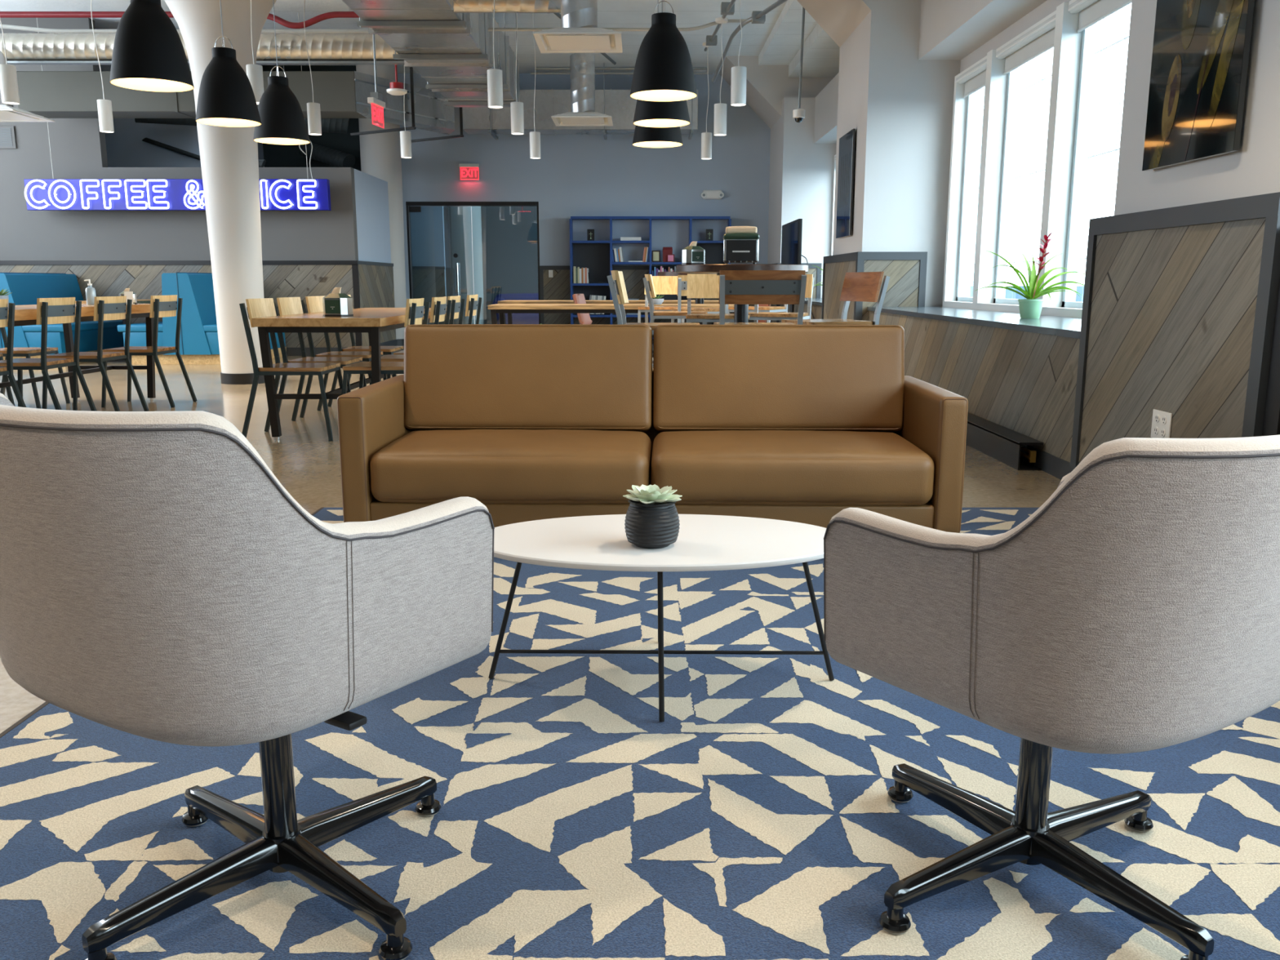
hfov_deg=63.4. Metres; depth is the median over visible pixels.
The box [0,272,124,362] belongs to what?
bench
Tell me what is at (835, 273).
cladding
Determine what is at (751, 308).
counter stool
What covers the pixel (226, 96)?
bell pendant
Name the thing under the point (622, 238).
book
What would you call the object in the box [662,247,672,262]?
gift bag
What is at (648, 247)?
book
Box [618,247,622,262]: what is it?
book
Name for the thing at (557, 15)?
conduit
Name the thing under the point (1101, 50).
window frame
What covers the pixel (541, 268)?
trim
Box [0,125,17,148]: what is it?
air vent
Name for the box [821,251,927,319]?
cladding
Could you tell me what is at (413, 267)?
trim
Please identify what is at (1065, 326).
window sill
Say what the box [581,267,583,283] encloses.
book
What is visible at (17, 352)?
dining chair
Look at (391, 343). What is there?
baseboard
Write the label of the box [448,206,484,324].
door
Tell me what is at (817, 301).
window sill
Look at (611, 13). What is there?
ceiling
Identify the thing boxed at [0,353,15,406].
dining chair
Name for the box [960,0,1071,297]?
wall
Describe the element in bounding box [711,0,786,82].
conduit
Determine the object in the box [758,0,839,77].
beam
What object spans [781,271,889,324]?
counter stool
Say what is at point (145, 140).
pipe
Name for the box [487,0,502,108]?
pendant
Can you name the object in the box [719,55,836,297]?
wall
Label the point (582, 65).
diffuser
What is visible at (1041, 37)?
roller blind
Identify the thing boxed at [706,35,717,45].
junction box
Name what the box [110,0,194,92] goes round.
bell pendant
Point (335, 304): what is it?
napkin dispenser
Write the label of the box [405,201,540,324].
door
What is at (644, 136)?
bell pendant
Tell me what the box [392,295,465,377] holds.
dining chair
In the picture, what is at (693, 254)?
napkin dispenser
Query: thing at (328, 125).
pipe
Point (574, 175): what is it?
wall
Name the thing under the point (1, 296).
pot
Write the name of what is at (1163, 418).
socket
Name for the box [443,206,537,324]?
wall
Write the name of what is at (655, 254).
photo
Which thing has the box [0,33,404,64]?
air duct
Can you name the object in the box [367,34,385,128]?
exit sign
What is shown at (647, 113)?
bell pendant
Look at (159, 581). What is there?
swivel armchair
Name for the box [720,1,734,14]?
junction box
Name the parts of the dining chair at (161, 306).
leg, leg, seat, seat frame, backrest, leg, leg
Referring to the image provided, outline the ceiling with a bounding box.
[0,0,787,73]
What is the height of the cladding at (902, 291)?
1.090 m
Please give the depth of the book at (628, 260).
16.86 m
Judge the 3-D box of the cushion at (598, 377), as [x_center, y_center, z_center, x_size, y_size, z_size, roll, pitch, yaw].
[-0.439,-0.402,4.107,0.972,0.429,0.243,0,11,1]
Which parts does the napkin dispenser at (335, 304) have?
plate, lid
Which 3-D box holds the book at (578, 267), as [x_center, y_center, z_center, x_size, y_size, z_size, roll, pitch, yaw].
[-1.005,-3.356,16.972,0.024,0.261,0.151,0,11,0]
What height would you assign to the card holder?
0.100 m
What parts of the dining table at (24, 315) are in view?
leg, leg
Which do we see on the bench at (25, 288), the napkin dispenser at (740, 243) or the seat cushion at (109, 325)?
the seat cushion at (109, 325)
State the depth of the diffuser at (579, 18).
8.59 m
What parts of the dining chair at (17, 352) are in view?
leg, seat, seat frame, leg, leg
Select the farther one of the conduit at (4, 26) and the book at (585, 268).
the book at (585, 268)
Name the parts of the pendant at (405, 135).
cord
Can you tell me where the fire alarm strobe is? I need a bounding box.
[386,64,407,95]
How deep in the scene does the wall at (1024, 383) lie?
6.01 m
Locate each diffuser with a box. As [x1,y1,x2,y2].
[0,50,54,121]
[453,0,622,53]
[551,53,613,125]
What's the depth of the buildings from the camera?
165.00 m
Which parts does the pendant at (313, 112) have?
cord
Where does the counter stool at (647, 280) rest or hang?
on the floor
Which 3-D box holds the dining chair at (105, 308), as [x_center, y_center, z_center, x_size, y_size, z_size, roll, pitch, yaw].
[-4.007,-0.901,7.565,0.568,0.865,0.438,0,11,0]
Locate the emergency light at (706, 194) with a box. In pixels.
[701,190,724,199]
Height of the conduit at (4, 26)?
0.151 m
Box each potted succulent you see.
[0,288,12,307]
[622,484,682,548]
[652,294,663,304]
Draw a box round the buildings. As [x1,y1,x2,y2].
[969,285,1084,302]
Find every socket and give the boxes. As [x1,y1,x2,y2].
[1153,426,1158,435]
[1155,414,1159,422]
[1160,428,1165,436]
[1161,416,1166,424]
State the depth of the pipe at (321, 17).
11.94 m
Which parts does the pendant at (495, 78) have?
cord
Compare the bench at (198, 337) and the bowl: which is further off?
the bench at (198, 337)
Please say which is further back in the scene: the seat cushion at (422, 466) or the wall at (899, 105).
the wall at (899, 105)
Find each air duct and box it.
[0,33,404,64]
[16,66,463,142]
[342,0,519,106]
[462,62,697,139]
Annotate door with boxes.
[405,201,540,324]
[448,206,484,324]
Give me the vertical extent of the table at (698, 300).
1.068 m
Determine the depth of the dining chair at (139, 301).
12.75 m
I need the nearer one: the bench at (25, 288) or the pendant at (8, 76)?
the pendant at (8, 76)
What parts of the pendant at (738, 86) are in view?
cord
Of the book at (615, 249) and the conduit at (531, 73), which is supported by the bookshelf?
the book at (615, 249)
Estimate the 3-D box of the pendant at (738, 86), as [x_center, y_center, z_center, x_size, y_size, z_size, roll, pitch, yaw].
[0.800,-3.469,8.348,0.124,0.850,0.124,0,11,0]
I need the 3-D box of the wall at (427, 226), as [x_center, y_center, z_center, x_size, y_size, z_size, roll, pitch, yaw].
[-4.375,-4.744,18.677,1.650,4.250,0.130,0,11,0]
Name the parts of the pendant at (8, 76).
cord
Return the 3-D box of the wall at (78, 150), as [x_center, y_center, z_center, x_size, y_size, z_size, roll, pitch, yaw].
[-6.865,-3.767,13.547,6.270,4.250,0.175,0,11,0]
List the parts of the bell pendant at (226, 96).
lamp shade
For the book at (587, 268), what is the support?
on the bookshelf
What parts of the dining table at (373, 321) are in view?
leg, apron frame, leg, leg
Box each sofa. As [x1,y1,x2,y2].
[337,324,968,533]
[492,293,538,324]
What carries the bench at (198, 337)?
on the floor
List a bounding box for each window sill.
[804,297,822,305]
[866,306,1081,338]
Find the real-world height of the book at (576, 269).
0.241 m
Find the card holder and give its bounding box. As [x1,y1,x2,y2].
[124,291,134,304]
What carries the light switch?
attached to the wall at (574, 175)
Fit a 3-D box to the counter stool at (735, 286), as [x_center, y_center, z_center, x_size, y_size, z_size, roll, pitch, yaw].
[0.615,-0.584,5.474,0.438,1.022,0.568,0,11,0]
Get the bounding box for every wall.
[0,17,358,347]
[98,64,200,167]
[257,73,770,324]
[262,65,360,171]
[354,168,395,346]
[409,206,446,324]
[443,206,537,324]
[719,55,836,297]
[779,303,822,322]
[796,0,960,306]
[868,311,1079,462]
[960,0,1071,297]
[1114,0,1279,215]
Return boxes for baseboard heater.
[965,412,1043,470]
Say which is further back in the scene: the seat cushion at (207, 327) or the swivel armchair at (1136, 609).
the seat cushion at (207, 327)
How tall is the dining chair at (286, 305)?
0.865 m
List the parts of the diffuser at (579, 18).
frame, panel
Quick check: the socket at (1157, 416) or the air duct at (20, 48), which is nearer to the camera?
the socket at (1157, 416)
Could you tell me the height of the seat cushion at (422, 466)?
0.226 m
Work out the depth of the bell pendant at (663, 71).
6.02 m
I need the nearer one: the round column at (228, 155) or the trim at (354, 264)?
the round column at (228, 155)
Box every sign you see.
[23,13,330,210]
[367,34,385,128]
[458,163,479,180]
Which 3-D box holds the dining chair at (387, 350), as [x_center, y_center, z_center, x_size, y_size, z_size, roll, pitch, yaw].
[-2.178,-1.040,8.292,0.568,0.865,0.438,0,11,0]
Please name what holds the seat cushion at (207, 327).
on the bench at (198, 337)
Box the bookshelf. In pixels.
[569,216,731,338]
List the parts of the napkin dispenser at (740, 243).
lid, plate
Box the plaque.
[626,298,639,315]
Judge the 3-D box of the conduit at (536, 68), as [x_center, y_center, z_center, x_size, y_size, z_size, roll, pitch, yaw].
[-0.275,-5.866,14.763,2.450,0.040,0.040,0,11,0]
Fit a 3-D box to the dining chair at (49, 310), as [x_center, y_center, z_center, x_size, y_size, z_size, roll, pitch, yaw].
[-4.027,-0.776,6.907,0.568,0.865,0.438,0,11,0]
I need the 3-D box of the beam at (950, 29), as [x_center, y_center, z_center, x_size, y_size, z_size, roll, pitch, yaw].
[2.755,-3.681,6.847,0.390,0.650,5.330,0,11,0]
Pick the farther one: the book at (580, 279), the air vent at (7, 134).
the book at (580, 279)
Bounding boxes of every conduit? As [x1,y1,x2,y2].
[0,23,368,33]
[488,19,745,31]
[530,72,712,74]
[535,66,706,70]
[553,13,616,64]
[704,0,736,51]
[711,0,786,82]
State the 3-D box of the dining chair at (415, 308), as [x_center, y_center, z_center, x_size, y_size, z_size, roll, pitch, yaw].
[-1.597,-0.718,6.602,0.568,0.865,0.438,0,11,0]
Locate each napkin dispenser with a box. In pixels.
[118,288,137,304]
[322,287,353,316]
[681,241,705,264]
[723,226,759,264]
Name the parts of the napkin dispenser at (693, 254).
lid, plate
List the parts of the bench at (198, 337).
backrest, backrest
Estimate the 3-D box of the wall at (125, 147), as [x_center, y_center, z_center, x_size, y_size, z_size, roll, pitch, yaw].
[-6.750,-4.022,14.885,1.700,4.250,0.150,0,11,0]
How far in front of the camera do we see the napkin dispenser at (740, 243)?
6.30 m
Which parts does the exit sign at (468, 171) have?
acrylic panel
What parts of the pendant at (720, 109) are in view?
cord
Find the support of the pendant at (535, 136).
hanging from the ceiling
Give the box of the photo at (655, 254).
[653,251,658,261]
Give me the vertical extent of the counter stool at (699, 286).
1.022 m
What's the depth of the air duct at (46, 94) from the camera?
12.47 m
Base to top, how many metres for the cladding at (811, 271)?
1.090 m
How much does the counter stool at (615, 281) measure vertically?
1.022 m
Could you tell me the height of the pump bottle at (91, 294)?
0.195 m
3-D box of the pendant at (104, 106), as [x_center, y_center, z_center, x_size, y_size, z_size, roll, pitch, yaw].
[-5.110,-4.256,9.756,0.124,1.870,0.124,0,11,0]
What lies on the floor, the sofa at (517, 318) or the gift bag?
the sofa at (517, 318)
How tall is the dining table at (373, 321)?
0.750 m
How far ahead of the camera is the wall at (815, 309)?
12.66 m
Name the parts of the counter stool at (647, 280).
leg, backrest, leg, seat frame, seat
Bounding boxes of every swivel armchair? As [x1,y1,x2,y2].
[0,392,494,959]
[823,434,1279,959]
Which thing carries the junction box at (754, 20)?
attached to the conduit at (778, 2)
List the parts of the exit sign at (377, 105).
acrylic panel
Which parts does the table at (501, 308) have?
leg, leg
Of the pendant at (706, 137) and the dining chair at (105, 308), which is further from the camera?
the pendant at (706, 137)
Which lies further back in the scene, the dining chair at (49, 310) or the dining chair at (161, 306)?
the dining chair at (161, 306)
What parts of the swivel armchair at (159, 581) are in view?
leg, leg, leg, height lever, leg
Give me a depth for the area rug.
1.89 m
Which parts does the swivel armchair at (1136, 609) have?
leg, leg, leg, leg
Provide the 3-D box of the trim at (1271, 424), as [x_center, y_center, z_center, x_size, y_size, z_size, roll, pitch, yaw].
[2.493,-0.253,3.413,0.815,1.140,0.080,0,11,0]
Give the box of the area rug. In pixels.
[0,506,1279,959]
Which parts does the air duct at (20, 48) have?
support rail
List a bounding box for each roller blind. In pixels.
[955,58,986,97]
[995,13,1056,75]
[1067,0,1132,32]
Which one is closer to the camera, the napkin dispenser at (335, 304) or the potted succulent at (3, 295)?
the napkin dispenser at (335, 304)
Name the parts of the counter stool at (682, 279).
leg, backrest, seat, seat frame, leg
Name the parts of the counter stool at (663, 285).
leg, leg, seat frame, backrest, seat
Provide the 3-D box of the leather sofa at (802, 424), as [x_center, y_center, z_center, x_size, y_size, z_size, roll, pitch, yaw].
[0.045,-0.183,3.919,2.138,0.788,0.875,0,11,1]
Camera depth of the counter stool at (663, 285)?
9.61 m
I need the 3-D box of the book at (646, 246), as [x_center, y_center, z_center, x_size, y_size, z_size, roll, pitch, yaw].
[0.089,-3.681,16.910,0.053,0.241,0.151,0,11,0]
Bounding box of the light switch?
[548,270,552,277]
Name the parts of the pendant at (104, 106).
cord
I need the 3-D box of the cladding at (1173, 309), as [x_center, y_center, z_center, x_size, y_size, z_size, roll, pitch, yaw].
[2.098,-0.481,4.153,0.045,1.110,1.420,0,11,0]
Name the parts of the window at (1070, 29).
sash, sash, sash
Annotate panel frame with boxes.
[1069,191,1279,472]
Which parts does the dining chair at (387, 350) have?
leg, leg, seat, seat frame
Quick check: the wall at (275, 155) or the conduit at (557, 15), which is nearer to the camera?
the conduit at (557, 15)
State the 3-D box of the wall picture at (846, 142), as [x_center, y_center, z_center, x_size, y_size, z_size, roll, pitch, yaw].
[2.081,-2.983,10.502,0.023,1.010,0.710,0,11,0]
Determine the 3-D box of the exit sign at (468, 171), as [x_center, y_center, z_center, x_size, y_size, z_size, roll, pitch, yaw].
[-2.770,-5.005,16.826,0.320,0.255,0.065,0,11,0]
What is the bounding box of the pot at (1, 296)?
[0,295,8,307]
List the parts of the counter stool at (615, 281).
leg, backrest, leg, seat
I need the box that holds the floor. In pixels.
[0,344,1061,733]
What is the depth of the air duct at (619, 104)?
16.00 m
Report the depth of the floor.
6.62 m
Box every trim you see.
[0,260,362,346]
[358,260,393,266]
[412,266,444,269]
[539,266,676,324]
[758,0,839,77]
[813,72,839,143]
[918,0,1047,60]
[1262,278,1279,435]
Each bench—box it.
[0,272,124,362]
[117,271,286,364]
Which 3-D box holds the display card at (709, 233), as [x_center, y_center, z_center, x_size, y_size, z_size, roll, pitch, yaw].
[1.130,-3.984,16.844,0.116,0.185,0.031,0,11,0]
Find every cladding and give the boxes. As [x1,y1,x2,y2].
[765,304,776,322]
[771,262,822,322]
[804,268,817,297]
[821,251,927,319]
[823,260,855,319]
[862,259,919,320]
[1078,217,1265,464]
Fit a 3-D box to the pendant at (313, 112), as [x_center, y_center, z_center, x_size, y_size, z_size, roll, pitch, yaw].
[-3.170,-4.290,9.933,0.124,1.870,0.124,0,11,0]
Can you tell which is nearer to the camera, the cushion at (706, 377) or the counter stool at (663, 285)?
the cushion at (706, 377)
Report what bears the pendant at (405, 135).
hanging from the ceiling
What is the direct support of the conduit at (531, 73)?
attached to the junction box
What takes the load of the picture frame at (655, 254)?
on the bookshelf
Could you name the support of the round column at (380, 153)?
on the floor
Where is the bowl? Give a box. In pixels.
[652,298,663,304]
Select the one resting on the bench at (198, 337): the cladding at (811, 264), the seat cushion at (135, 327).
the seat cushion at (135, 327)
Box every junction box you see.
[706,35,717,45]
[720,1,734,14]
[751,10,765,23]
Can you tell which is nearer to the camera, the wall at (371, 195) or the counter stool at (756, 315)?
the counter stool at (756, 315)
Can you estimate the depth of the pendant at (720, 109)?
10.06 m
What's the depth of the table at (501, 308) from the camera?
9.84 m
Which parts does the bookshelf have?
shelf, shelf, panel, shelf, panel, shelf, shelf, shelf, rail, shelf, panel, shelf, panel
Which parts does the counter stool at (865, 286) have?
seat, leg, backrest, leg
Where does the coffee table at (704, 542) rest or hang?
on the area rug
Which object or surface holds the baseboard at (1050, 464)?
attached to the wall at (1024, 383)
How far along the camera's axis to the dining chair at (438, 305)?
7.11 m
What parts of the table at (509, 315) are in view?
leg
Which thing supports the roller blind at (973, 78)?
attached to the window at (1070, 29)
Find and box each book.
[573,266,576,283]
[575,268,577,283]
[577,266,579,283]
[579,268,582,283]
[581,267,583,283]
[584,267,586,283]
[586,268,588,283]
[613,248,617,262]
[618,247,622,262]
[620,236,640,240]
[628,260,642,262]
[644,246,647,262]
[646,247,649,262]
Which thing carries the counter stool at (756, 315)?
on the floor
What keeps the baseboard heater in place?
on the floor
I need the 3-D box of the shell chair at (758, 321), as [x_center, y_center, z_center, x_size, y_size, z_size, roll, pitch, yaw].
[1.280,-1.791,12.293,0.562,0.843,0.440,-2,11,-10]
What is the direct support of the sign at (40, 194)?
hanging from the ceiling
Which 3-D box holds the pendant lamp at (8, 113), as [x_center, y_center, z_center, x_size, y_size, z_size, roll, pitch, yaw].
[-6.699,-4.200,10.703,0.798,0.845,0.760,0,11,0]
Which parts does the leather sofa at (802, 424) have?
armrest, rail, frame, armrest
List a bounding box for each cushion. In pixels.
[21,320,122,332]
[117,321,162,332]
[203,323,217,332]
[369,429,651,504]
[404,324,652,431]
[650,430,934,506]
[653,324,904,432]
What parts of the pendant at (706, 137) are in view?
cord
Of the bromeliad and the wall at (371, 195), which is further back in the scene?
the wall at (371, 195)
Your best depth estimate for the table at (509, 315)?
11.93 m
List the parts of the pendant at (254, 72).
cord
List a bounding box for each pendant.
[0,17,19,104]
[90,0,114,133]
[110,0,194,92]
[195,0,261,127]
[245,0,263,104]
[253,0,310,144]
[303,0,321,135]
[400,66,412,158]
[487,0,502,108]
[510,13,524,134]
[529,13,540,159]
[630,0,697,101]
[632,124,682,147]
[633,99,689,127]
[701,42,712,159]
[713,17,728,136]
[730,0,746,106]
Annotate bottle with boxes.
[84,279,96,304]
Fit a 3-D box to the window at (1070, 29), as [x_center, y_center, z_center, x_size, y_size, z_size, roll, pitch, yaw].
[2.945,-2.184,7.132,0.230,2.071,5.030,0,11,0]
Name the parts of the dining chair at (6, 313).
seat, backrest, seat frame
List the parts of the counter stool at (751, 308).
seat, seat frame, leg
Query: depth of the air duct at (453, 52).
10.23 m
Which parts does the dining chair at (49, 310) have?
leg, seat, seat frame, leg, backrest, leg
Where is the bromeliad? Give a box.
[975,232,1084,318]
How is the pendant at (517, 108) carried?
hanging from the ceiling
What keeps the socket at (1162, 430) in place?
attached to the power outlet at (1162, 420)
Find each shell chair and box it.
[572,293,592,324]
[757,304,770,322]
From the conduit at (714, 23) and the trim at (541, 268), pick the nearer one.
the conduit at (714, 23)
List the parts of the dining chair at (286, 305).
leg, backrest, leg, seat, leg, leg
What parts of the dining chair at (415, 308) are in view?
leg, leg, seat, seat frame, leg, backrest, leg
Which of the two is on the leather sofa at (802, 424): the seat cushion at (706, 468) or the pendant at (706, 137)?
the seat cushion at (706, 468)
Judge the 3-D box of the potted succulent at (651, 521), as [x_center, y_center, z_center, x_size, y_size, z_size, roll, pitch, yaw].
[0.029,0.082,2.385,0.136,0.136,0.138,0,11,0]
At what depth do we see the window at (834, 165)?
15.34 m
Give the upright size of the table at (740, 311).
1.068 m
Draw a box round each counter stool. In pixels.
[607,270,700,334]
[637,275,687,360]
[642,274,707,366]
[671,275,728,322]
[685,274,749,322]
[713,270,806,324]
[728,304,787,322]
[748,274,813,322]
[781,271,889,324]
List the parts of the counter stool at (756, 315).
leg, seat, seat frame, backrest, leg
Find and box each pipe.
[0,11,359,28]
[134,118,349,133]
[142,137,200,160]
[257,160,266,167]
[298,142,355,168]
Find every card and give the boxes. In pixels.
[586,229,594,240]
[666,253,674,262]
[706,229,713,240]
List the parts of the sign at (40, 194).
sign panel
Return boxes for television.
[781,218,814,319]
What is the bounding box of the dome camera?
[792,6,805,122]
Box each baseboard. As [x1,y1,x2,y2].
[285,347,345,355]
[380,339,396,346]
[1020,444,1070,479]
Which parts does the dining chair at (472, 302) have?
leg, backrest, leg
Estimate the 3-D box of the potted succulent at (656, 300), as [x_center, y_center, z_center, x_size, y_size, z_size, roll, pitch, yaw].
[0.155,-1.758,10.049,0.158,0.108,0.156,4,11,19]
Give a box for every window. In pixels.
[831,154,835,255]
[942,0,1132,318]
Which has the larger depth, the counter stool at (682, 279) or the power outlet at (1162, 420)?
the counter stool at (682, 279)
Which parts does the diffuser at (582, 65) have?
frame, panel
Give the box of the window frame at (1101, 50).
[971,4,1128,302]
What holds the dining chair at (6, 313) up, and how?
on the floor
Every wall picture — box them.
[835,128,855,238]
[1142,0,1254,170]
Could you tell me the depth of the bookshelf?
17.02 m
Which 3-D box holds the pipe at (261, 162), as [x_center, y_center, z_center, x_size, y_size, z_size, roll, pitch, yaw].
[-5.251,-4.122,13.497,0.745,0.102,0.102,0,11,0]
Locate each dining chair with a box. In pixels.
[0,297,97,411]
[0,298,26,407]
[0,327,70,408]
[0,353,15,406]
[42,296,149,411]
[101,294,197,407]
[239,297,342,441]
[273,297,366,421]
[299,296,386,417]
[327,294,403,406]
[342,297,430,393]
[380,296,451,378]
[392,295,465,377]
[465,294,482,324]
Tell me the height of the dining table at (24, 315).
0.790 m
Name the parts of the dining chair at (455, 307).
seat, leg, backrest, leg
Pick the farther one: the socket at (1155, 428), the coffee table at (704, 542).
the socket at (1155, 428)
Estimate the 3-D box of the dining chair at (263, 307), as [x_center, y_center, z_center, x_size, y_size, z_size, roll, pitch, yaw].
[-2.178,-0.701,6.514,0.568,0.865,0.438,0,11,0]
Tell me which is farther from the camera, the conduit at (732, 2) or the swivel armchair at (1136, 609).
the conduit at (732, 2)
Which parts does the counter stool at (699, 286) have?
leg, backrest, seat frame, seat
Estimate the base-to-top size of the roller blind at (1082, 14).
0.202 m
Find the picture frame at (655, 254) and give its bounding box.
[652,250,660,262]
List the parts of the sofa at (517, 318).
seat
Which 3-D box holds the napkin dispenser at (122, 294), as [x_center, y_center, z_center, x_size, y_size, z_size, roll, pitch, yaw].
[-4.099,-1.471,8.289,0.123,0.126,0.095,-2,11,-10]
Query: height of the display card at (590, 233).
0.185 m
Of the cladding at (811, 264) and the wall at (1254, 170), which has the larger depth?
the cladding at (811, 264)
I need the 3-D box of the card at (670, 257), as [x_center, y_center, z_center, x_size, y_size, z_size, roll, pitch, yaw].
[0.500,-3.608,16.847,0.120,0.125,0.014,0,11,0]
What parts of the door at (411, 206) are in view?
handle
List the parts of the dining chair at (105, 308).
leg, leg, seat, seat frame, leg, backrest, leg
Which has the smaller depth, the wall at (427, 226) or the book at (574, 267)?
the book at (574, 267)
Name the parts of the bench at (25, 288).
backrest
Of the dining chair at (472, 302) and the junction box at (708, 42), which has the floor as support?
the dining chair at (472, 302)
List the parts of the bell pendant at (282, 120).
lamp shade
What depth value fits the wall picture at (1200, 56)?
3.85 m
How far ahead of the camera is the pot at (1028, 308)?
6.58 m
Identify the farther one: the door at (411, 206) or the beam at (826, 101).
the door at (411, 206)
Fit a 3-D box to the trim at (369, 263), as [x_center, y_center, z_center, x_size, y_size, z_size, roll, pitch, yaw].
[-3.732,-3.056,14.637,0.035,0.045,2.000,0,11,0]
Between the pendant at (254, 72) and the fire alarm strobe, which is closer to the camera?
the pendant at (254, 72)
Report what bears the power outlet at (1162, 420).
attached to the cladding at (1173, 309)
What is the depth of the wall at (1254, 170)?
3.85 m
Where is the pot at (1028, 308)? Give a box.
[1017,298,1044,318]
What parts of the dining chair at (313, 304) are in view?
leg, backrest, leg, seat, leg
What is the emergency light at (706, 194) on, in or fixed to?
attached to the wall at (574, 175)
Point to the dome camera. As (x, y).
(798, 114)
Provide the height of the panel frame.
1.247 m
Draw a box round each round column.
[164,0,276,384]
[355,64,406,346]
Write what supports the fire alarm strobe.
hanging from the ceiling
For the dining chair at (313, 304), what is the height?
0.865 m
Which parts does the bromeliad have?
stem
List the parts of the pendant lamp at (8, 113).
panel, frame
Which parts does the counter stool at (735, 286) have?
leg, seat, backrest, leg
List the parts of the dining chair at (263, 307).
leg, backrest, leg, seat frame, seat, leg, leg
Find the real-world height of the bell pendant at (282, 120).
2.255 m
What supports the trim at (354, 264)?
attached to the wall at (78, 150)
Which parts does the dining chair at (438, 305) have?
seat, leg, backrest, leg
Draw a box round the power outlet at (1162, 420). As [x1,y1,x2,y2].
[1151,408,1172,438]
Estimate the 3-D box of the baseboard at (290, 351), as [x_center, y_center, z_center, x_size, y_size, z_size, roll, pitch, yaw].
[-6.895,-1.719,13.857,6.210,0.110,0.032,0,11,0]
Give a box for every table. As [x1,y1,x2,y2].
[0,303,155,400]
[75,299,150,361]
[252,307,453,439]
[488,303,734,357]
[488,514,834,721]
[497,300,719,344]
[657,271,716,324]
[676,263,808,322]
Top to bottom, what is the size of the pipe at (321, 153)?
0.470 m

